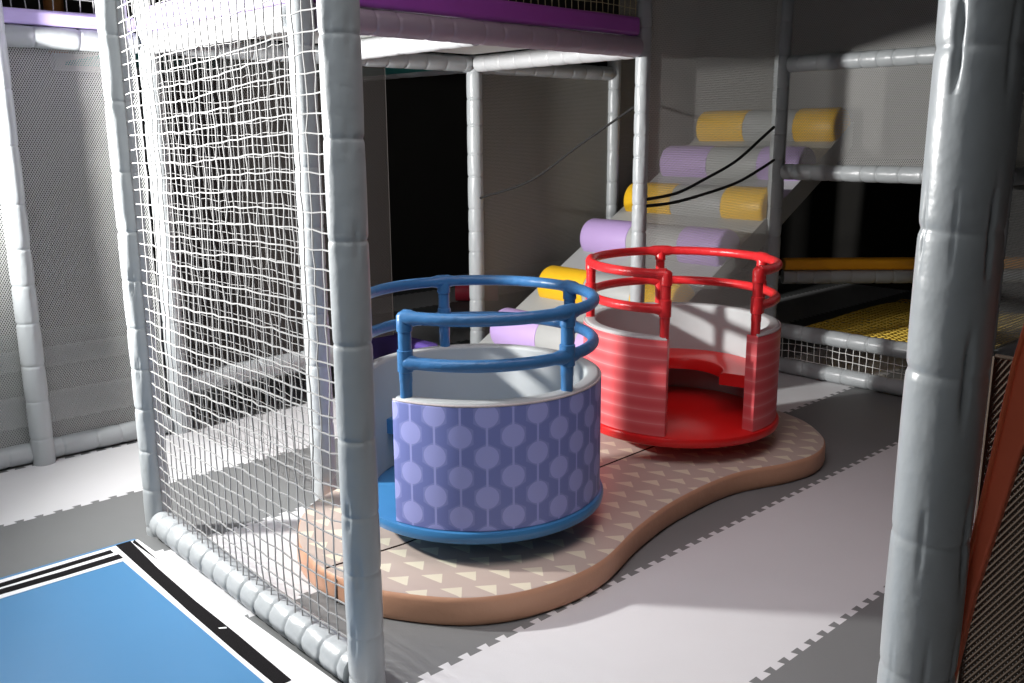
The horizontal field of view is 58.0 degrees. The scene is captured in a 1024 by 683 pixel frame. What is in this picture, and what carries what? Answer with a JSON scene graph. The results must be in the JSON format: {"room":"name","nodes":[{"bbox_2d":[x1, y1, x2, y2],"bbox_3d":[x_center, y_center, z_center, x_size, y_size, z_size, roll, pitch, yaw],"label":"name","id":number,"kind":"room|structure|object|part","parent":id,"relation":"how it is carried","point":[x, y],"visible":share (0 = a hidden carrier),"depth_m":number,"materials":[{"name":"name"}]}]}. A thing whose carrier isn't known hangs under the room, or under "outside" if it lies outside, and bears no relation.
{"room":"indoor playground","nodes":[
{"label":"indoor playground","id":0,"kind":"room"},
{"bbox_2d":[43,0,67,53],"bbox_3d":[-2.438,-2.010,4.860,0.099,0.950,0.099,-2,13,-9],"label":"post","id":1,"kind":"object","parent":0,"point":[47,4],"visible":0.12,"depth_m":4.88,"materials":[{"name":"brown plastic"}]},
{"bbox_2d":[0,290,534,399],"bbox_3d":[-1.737,0.018,6.206,10.500,0.001,0.620,-12,17,-42],"label":"floor","id":2,"kind":"structure","parent":0,"point":[459,306],"depth_m":5.78,"materials":[{"name":"grey plastic"}]},
{"bbox_2d":[455,285,498,300],"bbox_3d":[-0.293,-0.423,7.738,0.354,0.171,0.171,0,13,2],"label":"bolster","id":3,"kind":"object","parent":2,"relation":"on","point":[461,292],"visible":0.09,"depth_m":7.67,"materials":[{"name":"red plastic"}]},
{"bbox_2d":[0,275,538,373],"bbox_3d":[-2.146,-0.076,6.635,10.500,0.001,0.620,-12,17,-42],"label":"floor","id":4,"kind":"structure","parent":0,"point":[428,298],"depth_m":6.90,"materials":[{"name":"white plastic"}]},
{"bbox_2d":[0,260,564,352],"bbox_3d":[-2.555,-0.170,7.064,10.500,0.001,0.620,-12,17,-42],"label":"floor","id":5,"kind":"structure","parent":0,"point":[411,291],"depth_m":6.92,"materials":[{"name":"grey plastic"}]},
{"bbox_2d":[0,0,608,335],"bbox_3d":[-2.851,-2.269,6.835,10.800,4.400,0.132,-12,17,-42],"label":"wall","id":6,"kind":"structure","parent":0,"point":[427,125],"depth_m":8.67,"materials":[{"name":"paint"}]},
{"bbox_2d":[0,272,779,430],"bbox_3d":[-1.328,0.111,5.777,10.500,0.001,0.620,-12,17,-42],"label":"floor","id":7,"kind":"structure","parent":0,"point":[427,333],"depth_m":5.12,"materials":[{"name":"white plastic"}]},
{"bbox_2d":[0,279,842,472],"bbox_3d":[-0.919,0.205,5.348,10.500,0.001,0.620,-12,17,-42],"label":"floor","id":8,"kind":"structure","parent":0,"point":[785,290],"depth_m":4.87,"materials":[{"name":"grey plastic"}]},
{"bbox_2d":[0,414,171,469],"bbox_3d":[-2.182,0.501,3.834,1.550,0.088,0.089,-12,17,-42],"label":"rail","id":9,"kind":"object","parent":8,"relation":"on","point":[21,454],"visible":0.73,"depth_m":4.05,"materials":[{"name":"grey plastic"}]},
{"bbox_2d":[134,0,191,433],"bbox_3d":[-1.571,-0.917,4.079,0.091,2.750,0.090,4,13,19],"label":"post","id":10,"kind":"object","parent":8,"relation":"on","point":[146,93],"visible":0.6,"depth_m":4.13,"materials":[{"name":"grey plastic"}]},
{"bbox_2d":[143,4,286,53],"bbox_3d":[-1.143,-1.190,3.546,0.093,0.092,1.160,-12,17,-42],"label":"rail","id":11,"kind":"object","parent":10,"relation":"attached to","point":[268,15],"visible":0.62,"depth_m":3.42,"materials":[{"name":"grey plastic"}]},
{"bbox_2d":[146,0,285,30],"bbox_3d":[-1.144,-1.284,3.525,0.060,0.097,1.160,-12,17,-42],"label":"pad","id":12,"kind":"object","parent":11,"relation":"on","point":[232,3],"visible":0.49,"depth_m":3.57,"materials":[{"name":"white plastic"}]},
{"bbox_2d":[155,32,311,489],"bbox_3d":[-1.138,-0.338,3.737,0.035,1.677,1.182,-11,17,-41],"label":"net","id":13,"kind":"object","parent":11,"relation":"hanging from","point":[244,52],"visible":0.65,"depth_m":3.67,"materials":[{"name":"grey fabric"}]},
{"bbox_2d":[187,347,333,392],"bbox_3d":[-1.239,0.132,4.638,0.810,0.105,0.105,-12,17,-42],"label":"rail","id":14,"kind":"object","parent":10,"relation":"attached to","point":[302,360],"visible":0.44,"depth_m":4.54,"materials":[{"name":"grey plastic"}]},
{"bbox_2d":[161,56,393,371],"bbox_3d":[-1.104,-0.648,4.605,1.206,1.436,0.004,-12,17,-42],"label":"mesh screen","id":15,"kind":"object","parent":10,"relation":"attached to","point":[245,93],"visible":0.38,"depth_m":4.47,"materials":[{"name":"grey fabric"}]},
{"bbox_2d":[371,332,437,359],"bbox_3d":[-0.718,0.053,5.551,0.090,0.203,0.800,-12,17,-42],"label":"pad","id":16,"kind":"object","parent":8,"relation":"on","point":[386,345],"visible":0.18,"depth_m":5.49,"materials":[{"name":"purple plastic"}]},
{"bbox_2d":[466,55,484,343],"bbox_3d":[-0.211,-0.735,5.415,0.091,1.800,0.090,4,13,19],"label":"post","id":17,"kind":"object","parent":8,"relation":"on","point":[473,78],"visible":0.81,"depth_m":5.35,"materials":[{"name":"grey plastic"}]},
{"bbox_2d":[161,40,472,71],"bbox_3d":[-0.892,-1.429,4.614,1.760,0.090,0.091,-12,17,-42],"label":"rail","id":18,"kind":"object","parent":17,"relation":"attached to","point":[426,61],"visible":0.53,"depth_m":4.80,"materials":[{"name":"grey plastic"}]},
{"bbox_2d":[364,70,466,80],"bbox_3d":[-0.648,-1.670,5.690,0.091,0.089,1.180,-12,17,-42],"label":"rail","id":19,"kind":"object","parent":17,"relation":"attached to","point":[425,73],"visible":0.24,"depth_m":5.57,"materials":[{"name":"grey plastic"}]},
{"bbox_2d":[50,53,318,80],"bbox_3d":[-1.780,-1.623,5.502,1.800,0.091,0.091,-12,17,-42],"label":"rail","id":20,"kind":"object","parent":19,"relation":"attached to","point":[138,69],"visible":0.06,"depth_m":4.99,"materials":[{"name":"grey plastic"}]},
{"bbox_2d":[65,53,434,76],"bbox_3d":[-1.390,-1.534,5.138,1.780,0.020,0.960,-12,17,-42],"label":"board","id":21,"kind":"object","parent":19,"relation":"on","point":[388,71],"visible":0.19,"depth_m":5.24,"materials":[{"name":"teal"}]},
{"bbox_2d":[481,64,613,80],"bbox_3d":[0.224,-1.656,5.629,1.110,0.091,0.091,-12,17,-42],"label":"rail","id":22,"kind":"object","parent":17,"relation":"attached to","point":[572,71],"visible":0.66,"depth_m":5.69,"materials":[{"name":"grey plastic"}]},
{"bbox_2d":[473,49,634,71],"bbox_3d":[0.194,-1.466,4.757,0.093,0.093,1.166,-11,16,-39],"label":"rail","id":23,"kind":"object","parent":17,"relation":"attached to","point":[531,58],"visible":0.73,"depth_m":4.81,"materials":[{"name":"grey plastic"}]},
{"bbox_2d":[605,60,620,218],"bbox_3d":[0.670,-1.042,6.188,0.091,2.055,0.091,-12,17,-42],"label":"post","id":24,"kind":"object","parent":8,"relation":"on","point":[614,85],"visible":0.52,"depth_m":6.09,"materials":[{"name":"grey plastic"}]},
{"bbox_2d":[482,74,608,335],"bbox_3d":[0.224,-0.799,5.831,1.146,1.706,0.004,-12,17,-42],"label":"mesh screen","id":25,"kind":"object","parent":24,"relation":"attached to","point":[597,199],"visible":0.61,"depth_m":5.73,"materials":[{"name":"grey fabric"}]},
{"bbox_2d":[618,0,697,210],"bbox_3d":[1.006,-1.401,6.444,0.846,2.606,0.006,-12,17,-42],"label":"mesh screen","id":26,"kind":"object","parent":24,"relation":"attached to","point":[624,76],"visible":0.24,"depth_m":6.31,"materials":[{"name":"grey fabric"}]},
{"bbox_2d":[257,11,635,54],"bbox_3d":[-0.466,-1.392,4.154,1.780,0.027,1.190,-12,17,-42],"label":"board","id":27,"kind":"object","parent":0,"point":[479,49],"visible":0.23,"depth_m":4.82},
{"bbox_2d":[0,283,908,525],"bbox_3d":[-0.510,0.299,4.919,10.500,0.001,0.620,-12,17,-42],"label":"floor","id":28,"kind":"structure","parent":0,"point":[26,493],"depth_m":3.97,"materials":[{"name":"white plastic"}]},
{"bbox_2d":[0,0,55,465],"bbox_3d":[-2.010,-0.822,3.660,0.090,2.750,0.091,-12,17,-42],"label":"post","id":29,"kind":"object","parent":28,"relation":"on","point":[12,195],"visible":1,"depth_m":3.75,"materials":[{"name":"grey plastic"}]},
{"bbox_2d":[4,23,138,53],"bbox_3d":[-2.190,-1.166,3.462,1.550,0.088,0.089,-12,17,-42],"label":"rail","id":30,"kind":"object","parent":29,"relation":"attached to","point":[18,36],"visible":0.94,"depth_m":3.73,"materials":[{"name":"grey plastic"}]},
{"bbox_2d":[3,7,134,31],"bbox_3d":[-2.190,-1.240,3.446,1.550,0.060,0.060,-12,17,-42],"label":"pad","id":31,"kind":"object","parent":30,"relation":"on","point":[20,16],"visible":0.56,"depth_m":3.72,"materials":[{"name":"purple plastic"}]},
{"bbox_2d":[10,0,132,15],"bbox_3d":[-2.194,-1.679,3.350,1.554,0.867,0.036,-12,17,-42],"label":"net","id":32,"kind":"object","parent":29,"relation":"attached to","point":[92,1],"visible":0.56,"depth_m":3.81,"materials":[{"name":"grey fabric"}]},
{"bbox_2d":[0,47,167,448],"bbox_3d":[-2.197,-0.334,3.660,1.556,1.646,0.004,-12,17,-42],"label":"mesh screen","id":33,"kind":"object","parent":29,"relation":"attached to","point":[13,48],"visible":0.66,"depth_m":3.93,"materials":[{"name":"grey fabric"}]},
{"bbox_2d":[0,291,911,577],"bbox_3d":[-0.101,0.393,4.490,10.500,0.001,0.620,-12,17,-42],"label":"floor","id":34,"kind":"structure","parent":0,"point":[41,540],"depth_m":3.42,"materials":[{"name":"grey plastic"}]},
{"bbox_2d":[95,0,171,536],"bbox_3d":[-1.249,-0.670,2.960,0.089,2.750,0.089,-12,17,-42],"label":"post","id":35,"kind":"object","parent":34,"relation":"on","point":[106,17],"visible":0.86,"depth_m":3.01,"materials":[{"name":"grey plastic"}]},
{"bbox_2d":[478,122,853,343],"bbox_3d":[0.858,-0.568,5.488,2.520,1.431,1.075,-12,17,-42],"label":"ramp","id":36,"kind":"object","parent":34,"relation":"on","point":[795,192],"visible":0.21,"depth_m":5.48,"materials":[{"name":"grey plastic"}]},
{"bbox_2d":[490,308,583,349],"bbox_3d":[0.272,-0.018,4.962,0.234,0.213,0.940,-12,17,-42],"label":"bolster","id":37,"kind":"object","parent":36,"relation":"on","point":[536,335],"visible":0.26,"depth_m":4.99,"materials":[{"name":"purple plastic"}]},
{"bbox_2d":[537,265,694,307],"bbox_3d":[0.563,-0.293,5.218,0.222,0.181,0.995,-12,17,-42],"label":"bolster","id":38,"kind":"object","parent":36,"relation":"on","point":[553,272],"visible":0.34,"depth_m":5.26,"materials":[{"name":"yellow plastic"}]},
{"bbox_2d":[580,218,739,266],"bbox_3d":[0.847,-0.596,5.444,0.231,0.200,1.025,-12,17,-42],"label":"bolster","id":39,"kind":"object","parent":36,"relation":"on","point":[596,235],"visible":0.5,"depth_m":5.51,"materials":[{"name":"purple plastic"}]},
{"bbox_2d":[624,182,767,220],"bbox_3d":[1.144,-0.870,5.667,0.224,0.185,1.025,-12,17,-42],"label":"bolster","id":40,"kind":"object","parent":36,"relation":"on","point":[628,204],"visible":0.3,"depth_m":5.52,"materials":[{"name":"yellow plastic"}]},
{"bbox_2d":[660,146,815,180],"bbox_3d":[1.408,-1.139,5.860,0.230,0.200,1.025,-12,17,-42],"label":"bolster","id":41,"kind":"object","parent":36,"relation":"on","point":[671,146],"visible":0.25,"depth_m":5.81,"materials":[{"name":"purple plastic"}]},
{"bbox_2d":[696,107,850,141],"bbox_3d":[1.694,-1.421,6.071,0.234,0.205,1.025,-12,17,-42],"label":"bolster","id":42,"kind":"object","parent":36,"relation":"on","point":[838,107],"visible":0.36,"depth_m":6.01,"materials":[{"name":"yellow plastic"}]},
{"bbox_2d":[155,302,1023,616],"bbox_3d":[0.308,0.486,4.061,10.500,0.001,0.620,-12,17,-42],"label":"floor","id":43,"kind":"structure","parent":0,"point":[794,391],"depth_m":3.29,"materials":[{"name":"white plastic"}]},
{"bbox_2d":[149,511,348,682],"bbox_3d":[-0.802,0.731,2.773,0.095,0.094,1.230,-11,17,-41],"label":"rail","id":44,"kind":"object","parent":43,"relation":"on","point":[329,651],"visible":0.82,"depth_m":2.65,"materials":[{"name":"grey plastic"}]},
{"bbox_2d":[286,0,336,500],"bbox_3d":[-0.709,-0.721,3.182,0.090,2.750,0.091,-12,17,-42],"label":"post","id":45,"kind":"object","parent":43,"relation":"on","point":[295,4],"visible":0.73,"depth_m":3.23,"materials":[{"name":"grey plastic"}]},
{"bbox_2d":[313,3,643,56],"bbox_3d":[-0.052,-1.229,3.696,1.708,0.093,0.093,-12,17,-42],"label":"rail","id":46,"kind":"object","parent":45,"relation":"attached to","point":[373,22],"visible":0.88,"depth_m":3.62,"materials":[{"name":"grey plastic"}]},
{"bbox_2d":[361,37,478,59],"bbox_3d":[-0.525,-1.318,4.107,0.093,0.093,1.161,-11,16,-39],"label":"rail","id":47,"kind":"object","parent":46,"relation":"attached to","point":[374,47],"visible":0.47,"depth_m":4.02,"materials":[{"name":"grey plastic"}]},
{"bbox_2d":[313,0,639,35],"bbox_3d":[-0.054,-1.315,3.676,1.705,0.082,0.060,-12,17,-42],"label":"pad","id":48,"kind":"object","parent":46,"relation":"on","point":[501,11],"visible":0.83,"depth_m":3.71,"materials":[{"name":"purple plastic"}]},
{"bbox_2d":[508,0,635,16],"bbox_3d":[-0.058,-1.765,3.574,1.702,0.866,0.035,-12,17,-41],"label":"net","id":49,"kind":"object","parent":45,"relation":"attached to","point":[590,1],"visible":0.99,"depth_m":4.05,"materials":[{"name":"beige"}]},
{"bbox_2d":[630,0,651,302],"bbox_3d":[0.614,-0.996,4.382,0.072,2.750,0.072,4,13,19],"label":"post","id":50,"kind":"object","parent":43,"relation":"on","point":[644,7],"visible":0.56,"depth_m":4.37,"materials":[{"name":"grey plastic"}]},
{"bbox_2d":[480,106,633,198],"bbox_3d":[0.194,-0.975,4.870,0.027,0.503,1.200,-11,16,-40],"label":"rope","id":51,"kind":"object","parent":50,"relation":"attached to","point":[632,107],"visible":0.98,"depth_m":4.78,"materials":[{"name":"grey fabric"}]},
{"bbox_2d":[646,159,774,207],"bbox_3d":[1.056,-0.831,4.790,1.116,0.210,0.027,-12,17,-42],"label":"rope","id":52,"kind":"object","parent":50,"relation":"attached to","point":[772,160],"visible":1,"depth_m":4.75,"materials":[{"name":"grey fabric"}]},
{"bbox_2d":[647,126,774,200],"bbox_3d":[1.049,-0.931,4.761,1.100,0.357,0.027,-12,17,-42],"label":"rope","id":53,"kind":"object","parent":50,"relation":"attached to","point":[772,127],"visible":1,"depth_m":4.76,"materials":[{"name":"grey fabric"}]},
{"bbox_2d":[644,0,781,311],"bbox_3d":[1.051,-1.081,4.781,1.146,2.706,0.006,-12,17,-42],"label":"mesh screen","id":54,"kind":"object","parent":50,"relation":"attached to","point":[746,1],"visible":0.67,"depth_m":4.77,"materials":[{"name":"grey fabric"}]},
{"bbox_2d":[764,0,793,317],"bbox_3d":[1.498,-1.179,5.185,0.091,2.750,0.091,-12,17,-42],"label":"post","id":55,"kind":"object","parent":43,"relation":"on","point":[777,188],"visible":0.69,"depth_m":5.16,"materials":[{"name":"grey plastic"}]},
{"bbox_2d":[780,269,1023,283],"bbox_3d":[2.396,-0.390,5.511,1.566,0.083,0.085,0,13,0],"label":"rail","id":56,"kind":"object","parent":55,"relation":"attached to","point":[787,276],"visible":0.6,"depth_m":5.47,"materials":[{"name":"grey plastic"}]},
{"bbox_2d":[781,257,1023,269],"bbox_3d":[2.393,-0.465,5.494,1.560,0.068,0.100,0,13,0],"label":"bolster","id":57,"kind":"object","parent":56,"relation":"on","point":[848,263],"visible":0.66,"depth_m":5.45,"materials":[{"name":"orange plastic"}]},
{"bbox_2d":[245,333,1008,682],"bbox_3d":[0.715,0.580,3.634,10.500,0.001,0.616,-12,17,-42],"label":"floor","id":58,"kind":"structure","parent":0,"point":[855,423],"depth_m":3.24,"materials":[{"name":"grey plastic"}]},
{"bbox_2d":[316,0,385,682],"bbox_3d":[-0.366,-0.461,2.004,0.090,2.750,0.090,-12,17,-42],"label":"post","id":59,"kind":"object","parent":58,"relation":"on","point":[338,21],"visible":1,"depth_m":2.06,"materials":[{"name":"grey plastic"}]},
{"bbox_2d":[115,0,346,638],"bbox_3d":[-0.806,-0.622,2.472,0.043,2.726,1.231,-11,17,-40],"label":"net","id":60,"kind":"object","parent":59,"relation":"attached to","point":[172,1],"visible":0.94,"depth_m":2.54,"materials":[{"name":"grey fabric"}]},
{"bbox_2d":[297,410,825,625],"bbox_3d":[0.329,0.540,3.606,2.460,0.094,1.108,-12,17,-42],"label":"platform","id":61,"kind":"object","parent":58,"relation":"on","point":[647,489],"visible":0.53,"depth_m":2.95,"materials":[{"name":"beige plastic"}]},
{"bbox_2d":[371,275,602,544],"bbox_3d":[-0.112,0.212,3.103,0.844,0.774,0.844,-12,17,-42],"label":"cup","id":62,"kind":"object","parent":61,"relation":"on","point":[482,443],"visible":0.93,"depth_m":2.78,"materials":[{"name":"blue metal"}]},
{"bbox_3d":[-0.059,0.320,3.155,0.592,0.053,0.710,-6,14,-26],"label":"bench seat","id":63,"kind":"part","parent":62,"relation":"part of","materials":[{"name":"blue paint"}]},
{"bbox_3d":[-0.317,0.043,2.736,0.048,0.272,0.048,-12,17,-42],"label":"handrail post","id":64,"kind":"part","parent":62,"relation":"part of","materials":[{"name":"blue plastic"}]},
{"bbox_3d":[-0.250,-0.105,3.397,0.048,0.272,0.048,-12,17,-42],"label":"handrail post","id":65,"kind":"part","parent":62,"relation":"part of","materials":[{"name":"blue plastic"}]},
{"bbox_3d":[-0.108,-0.144,3.026,0.793,0.046,0.804,-12,17,-42],"label":"rail","id":66,"kind":"part","parent":62,"relation":"part of","materials":[{"name":"blue plastic"}]},
{"bbox_3d":[-0.107,-0.011,3.056,0.793,0.046,0.804,-12,17,-42],"label":"rail","id":67,"kind":"part","parent":62,"relation":"part of","materials":[{"name":"blue plastic"}]},
{"bbox_3d":[0.168,0.027,2.798,0.048,0.272,0.048,-12,17,-42],"label":"handrail post","id":68,"kind":"part","parent":62,"relation":"part of","materials":[{"name":"blue plastic"}]},
{"bbox_3d":[0.203,-0.076,3.257,0.048,0.272,0.048,-12,17,-42],"label":"handrail post","id":69,"kind":"part","parent":62,"relation":"part of","materials":[{"name":"blue plastic"}]},
{"bbox_2d":[583,245,782,448],"bbox_3d":[0.717,0.021,3.944,0.848,0.774,0.848,-12,17,-42],"label":"cup","id":70,"kind":"object","parent":61,"relation":"on","point":[687,375],"visible":0.94,"depth_m":3.76,"materials":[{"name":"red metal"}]},
{"bbox_3d":[0.337,-0.231,3.950,0.048,0.272,0.048,-12,17,-42],"label":"handrail post","id":71,"kind":"part","parent":70,"relation":"part of","materials":[{"name":"red plastic"}]},
{"bbox_3d":[0.682,-0.302,4.263,0.048,0.272,0.048,-12,17,-42],"label":"handrail post","id":72,"kind":"part","parent":70,"relation":"part of","materials":[{"name":"red plastic"}]},
{"bbox_3d":[0.587,-0.141,3.538,0.048,0.272,0.048,-12,17,-42],"label":"handrail post","id":73,"kind":"part","parent":70,"relation":"part of","materials":[{"name":"red plastic"}]},
{"bbox_3d":[0.717,-0.334,3.863,0.804,0.046,0.808,-12,17,-42],"label":"rail","id":74,"kind":"part","parent":70,"relation":"part of","materials":[{"name":"red plastic"}]},
{"bbox_3d":[0.717,-0.201,3.893,0.804,0.046,0.808,-12,17,-42],"label":"rail","id":75,"kind":"part","parent":70,"relation":"part of","materials":[{"name":"red plastic"}]},
{"bbox_3d":[0.708,0.122,4.027,0.714,0.053,0.595,-2,13,-9],"label":"bench seat","id":76,"kind":"part","parent":70,"relation":"part of","materials":[{"name":"red paint"}]},
{"bbox_3d":[0.955,-0.156,3.598,0.048,0.272,0.048,-12,17,-42],"label":"handrail post","id":77,"kind":"part","parent":70,"relation":"part of","materials":[{"name":"red plastic"}]},
{"bbox_3d":[1.080,-0.247,4.005,0.048,0.272,0.048,-12,17,-42],"label":"handrail post","id":78,"kind":"part","parent":70,"relation":"part of","materials":[{"name":"red plastic"}]},
{"bbox_2d":[779,357,903,395],"bbox_3d":[1.920,0.213,5.038,0.089,0.088,1.120,-12,17,-42],"label":"rail","id":79,"kind":"object","parent":58,"relation":"on","point":[879,383],"visible":0.62,"depth_m":5.09,"materials":[{"name":"grey plastic"}]},
{"bbox_2d":[406,406,1023,682],"bbox_3d":[1.122,0.673,3.207,10.500,0.001,0.617,-12,17,-42],"label":"floor","id":80,"kind":"structure","parent":0,"point":[730,605],"depth_m":2.73,"materials":[{"name":"white plastic"}]},
{"bbox_2d":[0,539,336,682],"bbox_3d":[-1.451,0.993,1.751,2.302,0.031,1.872,-12,17,-42],"label":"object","id":81,"kind":"structure","parent":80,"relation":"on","point":[122,612],"depth_m":2.56,"materials":[{"name":"blue plastic"}]},
{"bbox_2d":[986,73,1023,411],"bbox_3d":[2.322,-0.990,4.320,0.091,2.750,0.091,-12,17,-42],"label":"post","id":82,"kind":"object","parent":80,"relation":"on","point":[1021,102],"visible":0.17,"depth_m":4.38,"materials":[{"name":"grey plastic"}]},
{"bbox_2d":[781,322,906,358],"bbox_3d":[1.919,0.015,4.994,0.089,0.088,1.120,-12,17,-42],"label":"rail","id":83,"kind":"object","parent":82,"relation":"attached to","point":[880,346],"visible":0.61,"depth_m":5.05,"materials":[{"name":"grey plastic"}]},
{"bbox_2d":[781,338,906,379],"bbox_3d":[1.924,0.111,5.020,0.023,0.145,1.103,-12,17,-41],"label":"net","id":84,"kind":"object","parent":83,"relation":"attached to","point":[782,343],"visible":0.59,"depth_m":5.14,"materials":[{"name":"white fabric"}]},
{"bbox_2d":[805,299,1023,346],"bbox_3d":[2.506,-0.095,5.495,1.507,0.045,1.090,-12,17,-42],"label":"net","id":85,"kind":"object","parent":83,"relation":"attached to","point":[893,310],"visible":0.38,"depth_m":5.60,"materials":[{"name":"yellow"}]},
{"bbox_2d":[780,164,922,183],"bbox_3d":[1.915,-0.869,4.797,0.089,0.088,1.120,-12,17,-42],"label":"rail","id":86,"kind":"object","parent":82,"relation":"attached to","point":[817,172],"visible":0.73,"depth_m":4.87,"materials":[{"name":"grey plastic"}]},
{"bbox_2d":[784,64,932,166],"bbox_3d":[1.914,-1.152,4.734,0.004,0.516,1.126,-12,17,-42],"label":"mesh screen","id":87,"kind":"object","parent":82,"relation":"attached to","point":[913,74],"visible":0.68,"depth_m":4.83,"materials":[{"name":"grey fabric"}]},
{"bbox_2d":[787,45,935,71],"bbox_3d":[1.912,-1.435,4.670,0.089,0.088,1.120,-12,17,-42],"label":"rail","id":88,"kind":"object","parent":82,"relation":"attached to","point":[908,56],"visible":0.73,"depth_m":4.74,"materials":[{"name":"grey plastic"}]},
{"bbox_2d":[791,0,937,55],"bbox_3d":[1.910,-1.938,4.559,0.004,0.956,1.126,-12,17,-42],"label":"mesh screen","id":89,"kind":"object","parent":82,"relation":"attached to","point":[906,5],"visible":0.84,"depth_m":4.76,"materials":[{"name":"grey fabric"}]},
{"bbox_2d":[994,340,1018,361],"bbox_3d":[2.888,-0.008,5.073,1.430,0.089,0.088,-12,17,-42],"label":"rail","id":90,"kind":"object","parent":82,"relation":"attached to","point":[1009,349],"visible":0.24,"depth_m":4.71,"materials":[{"name":"grey plastic"}]},
{"bbox_2d":[995,185,1023,348],"bbox_3d":[2.874,-0.455,4.963,1.406,0.826,0.006,-12,17,-42],"label":"mesh screen","id":91,"kind":"object","parent":82,"relation":"attached to","point":[1020,233],"visible":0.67,"depth_m":4.65,"materials":[{"name":"grey fabric"}]},
{"bbox_2d":[1013,167,1023,185],"bbox_3d":[2.883,-0.891,4.876,1.430,0.089,0.089,-12,17,-42],"label":"rail","id":92,"kind":"object","parent":82,"relation":"attached to","point":[1018,176],"visible":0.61,"depth_m":4.41,"materials":[{"name":"grey plastic"}]},
{"bbox_2d":[1015,92,1023,166],"bbox_3d":[2.869,-1.655,4.695,1.406,1.506,0.006,-12,17,-42],"label":"mesh screen","id":93,"kind":"object","parent":82,"relation":"attached to","point":[1021,129],"visible":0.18,"depth_m":4.45,"materials":[{"name":"grey"}]},
{"bbox_2d":[609,0,1023,301],"bbox_3d":[4.428,-2.317,6.897,0.150,4.400,9.950,-12,17,-42],"label":"wall","id":94,"kind":"structure","parent":0,"point":[837,219],"depth_m":8.49,"materials":[{"name":"paint"}]},
{"bbox_2d":[671,0,1023,158],"bbox_3d":[2.082,-1.944,5.826,0.060,1.540,2.600,-12,17,-42],"label":"screen","id":95,"kind":"object","parent":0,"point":[702,3],"visible":0.02,"depth_m":5.92,"materials":[{"name":"black fabric"}]},
{"bbox_2d":[749,502,1023,682],"bbox_3d":[1.530,0.766,2.780,10.500,0.001,0.620,-12,17,-42],"label":"floor","id":96,"kind":"structure","parent":0,"point":[850,652],"depth_m":2.47,"materials":[{"name":"grey plastic"}]},
{"label":"floor","id":97,"kind":"structure","parent":0,"visible":0},
{"bbox_2d":[956,354,1023,682],"bbox_3d":[0.830,0.605,0.993,0.006,1.096,0.706,-12,17,-42],"label":"mesh screen","id":98,"kind":"object","parent":97,"relation":"on","point":[967,672],"visible":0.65,"depth_m":1.16,"materials":[{"name":"brown fabric"}]},
{"label":"floor","id":99,"kind":"structure","parent":0,"visible":0},
{"bbox_2d":[877,0,1023,682],"bbox_3d":[0.513,-0.247,1.030,0.091,2.750,0.091,-12,17,-42],"label":"post","id":100,"kind":"object","parent":99,"relation":"on","point":[978,68],"visible":1,"depth_m":1.05,"materials":[{"name":"grey plastic"}]},
{"bbox_2d":[955,325,1023,682],"bbox_3d":[0.594,0.177,1.098,0.022,0.605,0.106,-12,17,-42],"label":"flap","id":101,"kind":"object","parent":100,"relation":"attached to","point":[1007,451],"visible":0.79,"depth_m":1.10,"materials":[{"name":"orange plastic"}]}
]}

